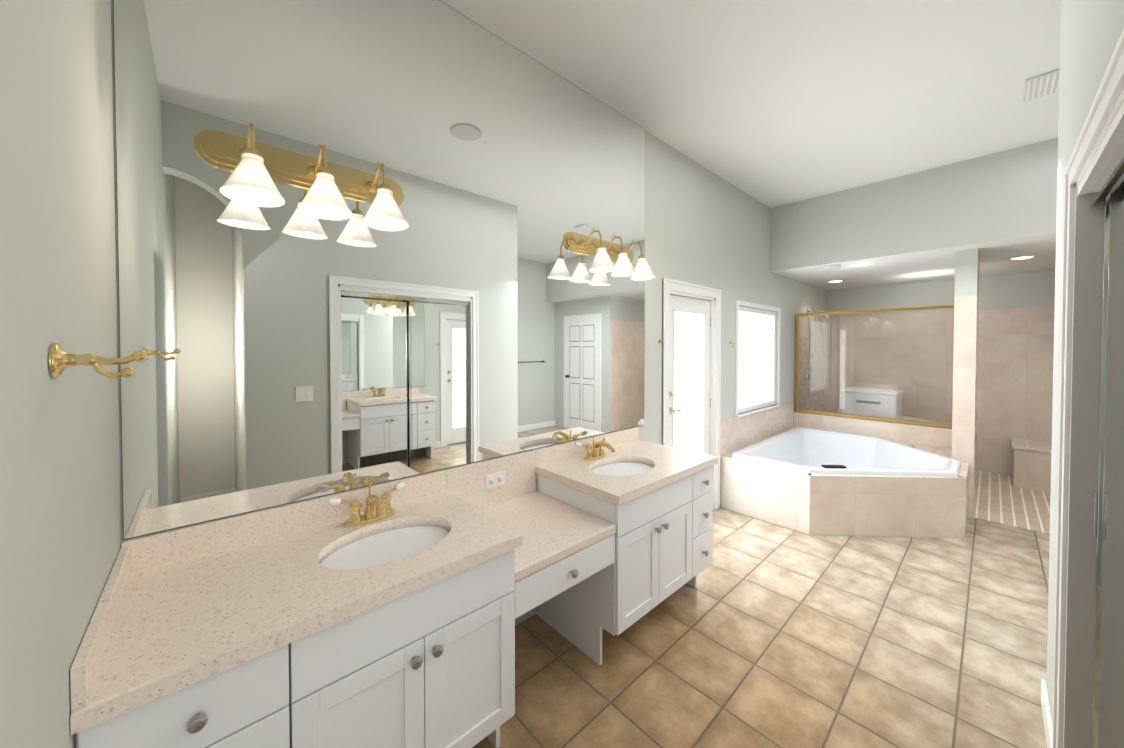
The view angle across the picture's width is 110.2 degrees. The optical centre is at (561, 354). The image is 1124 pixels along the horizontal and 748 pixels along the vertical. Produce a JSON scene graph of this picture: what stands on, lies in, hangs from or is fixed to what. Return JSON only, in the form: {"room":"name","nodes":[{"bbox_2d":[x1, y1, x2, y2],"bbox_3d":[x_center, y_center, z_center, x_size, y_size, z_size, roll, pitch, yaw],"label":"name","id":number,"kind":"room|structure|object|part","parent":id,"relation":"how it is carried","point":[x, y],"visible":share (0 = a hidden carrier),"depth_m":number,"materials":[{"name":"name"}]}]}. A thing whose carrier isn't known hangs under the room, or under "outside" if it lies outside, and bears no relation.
{"room":"bathroom","nodes":[
{"label":"bathroom","id":0,"kind":"room"},
{"bbox_2d":[0,0,121,747],"bbox_3d":[-0.163,-0.035,-0.190,0.120,3.100,3.520,-1,1,-42],"label":"wall","id":1,"kind":"structure","parent":0,"point":[60,519],"depth_m":0.66,"materials":[{"name":"grey paint"}]},
{"bbox_2d":[48,343,147,378],"bbox_3d":[-0.811,0.013,0.695,0.110,0.064,0.058,-1,1,-42],"label":"robe hook","id":2,"kind":"object","parent":1,"relation":"attached to","point":[60,360],"visible":1,"depth_m":0.68,"materials":[{"name":"gold metal"}]},
{"bbox_2d":[111,0,825,624],"bbox_3d":[1.320,-0.100,3.616,7.440,3.100,0.129,-1,1,-42],"label":"wall","id":3,"kind":"structure","parent":0,"point":[475,310],"depth_m":1.63,"materials":[{"name":"grey mirror"}]},
{"bbox_2d":[194,123,407,230],"bbox_3d":[-0.839,-0.613,1.373,0.660,0.265,0.265,-1,1,-42],"label":"sconce","id":4,"kind":"object","parent":3,"relation":"attached to","point":[255,167],"visible":1,"depth_m":1.36,"materials":[{"name":"white glass"}]},
{"bbox_2d":[564,228,654,279],"bbox_3d":[0.344,-0.622,2.451,0.660,0.265,0.265,-1,1,-42],"label":"sconce","id":5,"kind":"object","parent":3,"relation":"attached to","point":[604,253],"visible":1,"depth_m":2.41,"materials":[{"name":"white glass"}]},
{"bbox_3d":[0.326,-0.671,2.470,0.660,0.166,0.209,-1,1,-42],"label":"plate","id":6,"kind":"part","parent":5,"relation":"part of","materials":[{"name":"gold metal"}]},
{"bbox_2d":[662,278,720,509],"bbox_3d":[1.091,0.429,3.409,0.940,2.050,0.140,-1,1,-42],"label":"door","id":7,"kind":"structure","parent":3,"relation":"attached to","point":[691,365],"depth_m":3.45,"materials":[{"name":"white wood"}]},
{"bbox_2d":[735,300,780,417],"bbox_3d":[2.152,0.040,4.338,1.190,1.175,0.115,-1,1,-42],"label":"window","id":8,"kind":"structure","parent":3,"relation":"attached to","point":[755,378],"depth_m":4.36,"materials":[{"name":"white glass"}]},
{"bbox_2d":[658,339,733,346],"bbox_3d":[1.208,-0.092,3.409,1.237,0.059,0.043,-1,1,-42],"label":"wall hook","id":9,"kind":"object","parent":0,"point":[660,341],"visible":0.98,"depth_m":3.01,"materials":[{"name":"gold metal"}]},
{"bbox_2d":[440,0,1060,207],"bbox_3d":[1.847,-1.661,1.288,5.120,0.100,4.240,-1,1,-42],"label":"ceiling","id":10,"kind":"structure","parent":0,"point":[772,103],"depth_m":2.28,"materials":[{"name":"white paint"}]},
{"bbox_2d":[1023,68,1059,101],"bbox_3d":[2.916,-1.621,2.358,0.300,0.014,0.180,-1,1,-42],"label":"ceiling vent","id":11,"kind":"object","parent":10,"relation":"in","point":[1042,85],"visible":0.6,"depth_m":2.36,"materials":[{"name":"white metal"}]},
{"bbox_2d":[472,507,1049,747],"bbox_3d":[2.704,1.526,2.123,7.440,0.100,4.240,-1,1,-42],"label":"floor","id":12,"kind":"structure","parent":0,"point":[763,634],"depth_m":1.93,"materials":[{"name":"tile"}]},
{"bbox_2d":[70,427,717,747],"bbox_3d":[-0.172,0.993,1.773,2.484,0.978,0.623,-1,1,-42],"label":"vanity unit","id":13,"kind":"object","parent":12,"relation":"on","point":[385,615],"visible":1,"depth_m":1.23,"materials":[{"name":"white paint"}]},
{"bbox_2d":[70,490,522,734],"bbox_3d":[-0.720,0.660,1.277,1.014,0.040,0.611,-1,1,-42],"label":"countertop","id":14,"kind":"structure","parent":13,"relation":"on","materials":[{"name":"stone"}]},
{"bbox_2d":[328,482,405,526],"bbox_3d":[-0.697,0.573,1.468,0.280,0.128,0.192,-1,1,-42],"label":"faucet","id":15,"kind":"object","parent":14,"relation":"on","point":[378,512],"depth_m":1.49,"materials":[{"name":"gold metal"}]},
{"bbox_2d":[486,471,504,489],"bbox_3d":[-0.339,0.643,2.004,0.116,0.072,0.007,-1,1,-42],"label":"outlet","id":16,"kind":"object","parent":13,"relation":"attached to","point":[495,480],"depth_m":2.00,"materials":[{"name":"white plastic"}]},
{"bbox_2d":[536,440,717,504],"bbox_3d":[0.394,0.643,2.291,0.940,0.040,0.611,-1,1,-42],"label":"countertop","id":17,"kind":"structure","parent":13,"relation":"on","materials":[{"name":"stone"}]},
{"bbox_2d":[575,436,615,460],"bbox_3d":[0.239,0.558,2.319,0.280,0.128,0.192,-1,1,-42],"label":"faucet","id":18,"kind":"object","parent":17,"relation":"on","point":[596,454],"depth_m":2.33,"materials":[{"name":"gold metal"}]},
{"bbox_2d":[721,427,968,537],"bbox_3d":[2.780,1.175,3.800,2.018,0.544,1.585,-1,1,-42],"label":"tub","id":19,"kind":"object","parent":12,"relation":"on","point":[810,481],"visible":1,"depth_m":3.21,"materials":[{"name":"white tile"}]},
{"bbox_2d":[841,387,903,419],"bbox_3d":[4.049,0.945,5.130,0.480,0.960,0.580,-1,1,-42],"label":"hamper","id":20,"kind":"object","parent":12,"relation":"on","point":[855,397],"depth_m":4.97,"materials":[{"name":"white plastic"}]},
{"bbox_2d":[975,470,978,495],"bbox_3d":[4.102,1.424,4.984,1.260,0.006,1.610,-1,1,-42],"label":"shower floor","id":21,"kind":"structure","parent":12,"relation":"on","point":[976,478],"depth_m":4.57,"materials":[{"name":"beige tile"}]},
{"bbox_2d":[973,471,1050,534],"bbox_3d":[4.704,1.444,3.795,1.970,0.006,0.960,-1,1,-42],"label":"shower floor slats","id":22,"kind":"structure","parent":12,"relation":"on","point":[1000,499],"depth_m":3.77,"materials":[{"name":"beige tile"}]},
{"bbox_2d":[1010,438,1051,492],"bbox_3d":[5.306,1.216,4.174,0.555,0.450,0.705,-1,1,-42],"label":"shower bench","id":23,"kind":"object","parent":12,"relation":"on","point":[1031,464],"visible":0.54,"depth_m":4.17,"materials":[{"name":"tile"}]},
{"bbox_2d":[720,312,825,506],"bbox_3d":[2.753,0.444,4.847,3.435,1.970,0.012,-1,1,-42],"label":"wall tile","id":24,"kind":"structure","parent":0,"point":[736,433],"depth_m":4.98,"materials":[{"name":"beige tile"}]},
{"bbox_2d":[806,309,831,379],"bbox_3d":[3.491,-0.136,5.316,0.170,0.984,0.271,-1,1,-42],"label":"shower head","id":25,"kind":"object","parent":24,"relation":"attached to","point":[808,373],"visible":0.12,"depth_m":5.38},
{"bbox_2d":[794,248,979,517],"bbox_3d":[3.356,0.249,4.298,0.720,2.380,1.630,-1,1,-42],"label":"wall","id":26,"kind":"structure","parent":0,"point":[959,437],"depth_m":3.53,"materials":[{"name":"tile"}]},
{"bbox_2d":[794,305,953,427],"bbox_3d":[3.529,0.119,4.548,0.045,1.264,1.483,-1,1,-42],"label":"glass panel","id":27,"kind":"object","parent":26,"relation":"in","point":[797,351],"depth_m":4.49,"materials":[{"name":"clear glass"}]},
{"bbox_2d":[770,138,1057,290],"bbox_3d":[4.590,-1.343,3.792,2.340,0.820,4.240,-1,1,-42],"label":"soffit","id":28,"kind":"structure","parent":0,"point":[998,210],"depth_m":3.63,"materials":[{"name":"white paint"}]},
{"bbox_2d":[825,264,840,268],"bbox_3d":[2.872,-0.923,4.156,0.139,0.032,0.139,0,1,3],"label":"recessed light","id":29,"kind":"object","parent":28,"relation":"in","point":[835,266],"depth_m":4.11,"materials":[{"name":"white"}]},
{"bbox_2d":[828,280,842,282],"bbox_3d":[3.576,-0.952,5.135,0.169,0.006,0.169,0,1,3],"label":"recessed light","id":30,"kind":"object","parent":28,"relation":"in","point":[833,281],"depth_m":5.13,"materials":[{"name":"white"}]},
{"bbox_2d":[1009,256,1035,259],"bbox_3d":[4.440,-0.929,3.785,0.169,0.006,0.169,0,1,3],"label":"recessed light","id":31,"kind":"object","parent":28,"relation":"in","point":[1021,257],"depth_m":3.76,"materials":[{"name":"white"}]},
{"bbox_2d":[825,270,1054,316],"bbox_3d":[4.979,0.236,5.040,0.120,2.380,2.720,-1,1,-42],"label":"wall","id":32,"kind":"structure","parent":0,"point":[1022,290],"depth_m":5.04,"materials":[{"name":"grey paint"}]},
{"bbox_2d":[825,306,1054,475],"bbox_3d":[4.894,0.441,5.039,0.012,1.970,2.588,-1,1,-42],"label":"shower wall tile","id":33,"kind":"structure","parent":32,"relation":"attached to","point":[1015,373],"depth_m":4.79,"materials":[{"name":"beige tile"}]},
{"bbox_2d":[1047,0,1123,719],"bbox_3d":[1.058,-0.049,0.637,2.800,3.100,0.140,-1,1,-42],"label":"wall","id":34,"kind":"structure","parent":0,"point":[1090,32],"depth_m":1.42,"materials":[{"name":"grey paint"}]},
{"bbox_2d":[1041,679,1052,747],"bbox_3d":[1.851,1.436,1.489,0.495,0.100,0.014,-1,1,-42],"label":"baseboard","id":35,"kind":"structure","parent":34,"relation":"attached to","point":[1047,715],"depth_m":1.50,"materials":[{"name":"white wood"}]},
{"bbox_2d":[1052,27,1123,747],"bbox_3d":[1.210,0.451,0.797,1.360,2.095,0.158,-1,1,-42],"label":"door frame","id":36,"kind":"structure","parent":34,"relation":"attached to","point":[1095,165],"depth_m":1.23,"materials":[{"name":"white wood"}]},
{"bbox_2d":[1091,165,1123,747],"bbox_3d":[1.219,0.500,0.789,1.190,1.968,0.059,-1,1,-42],"label":"mirrored closet doors","id":37,"kind":"structure","parent":34,"relation":"in","point":[1107,726],"depth_m":1.10,"materials":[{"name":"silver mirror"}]}
]}

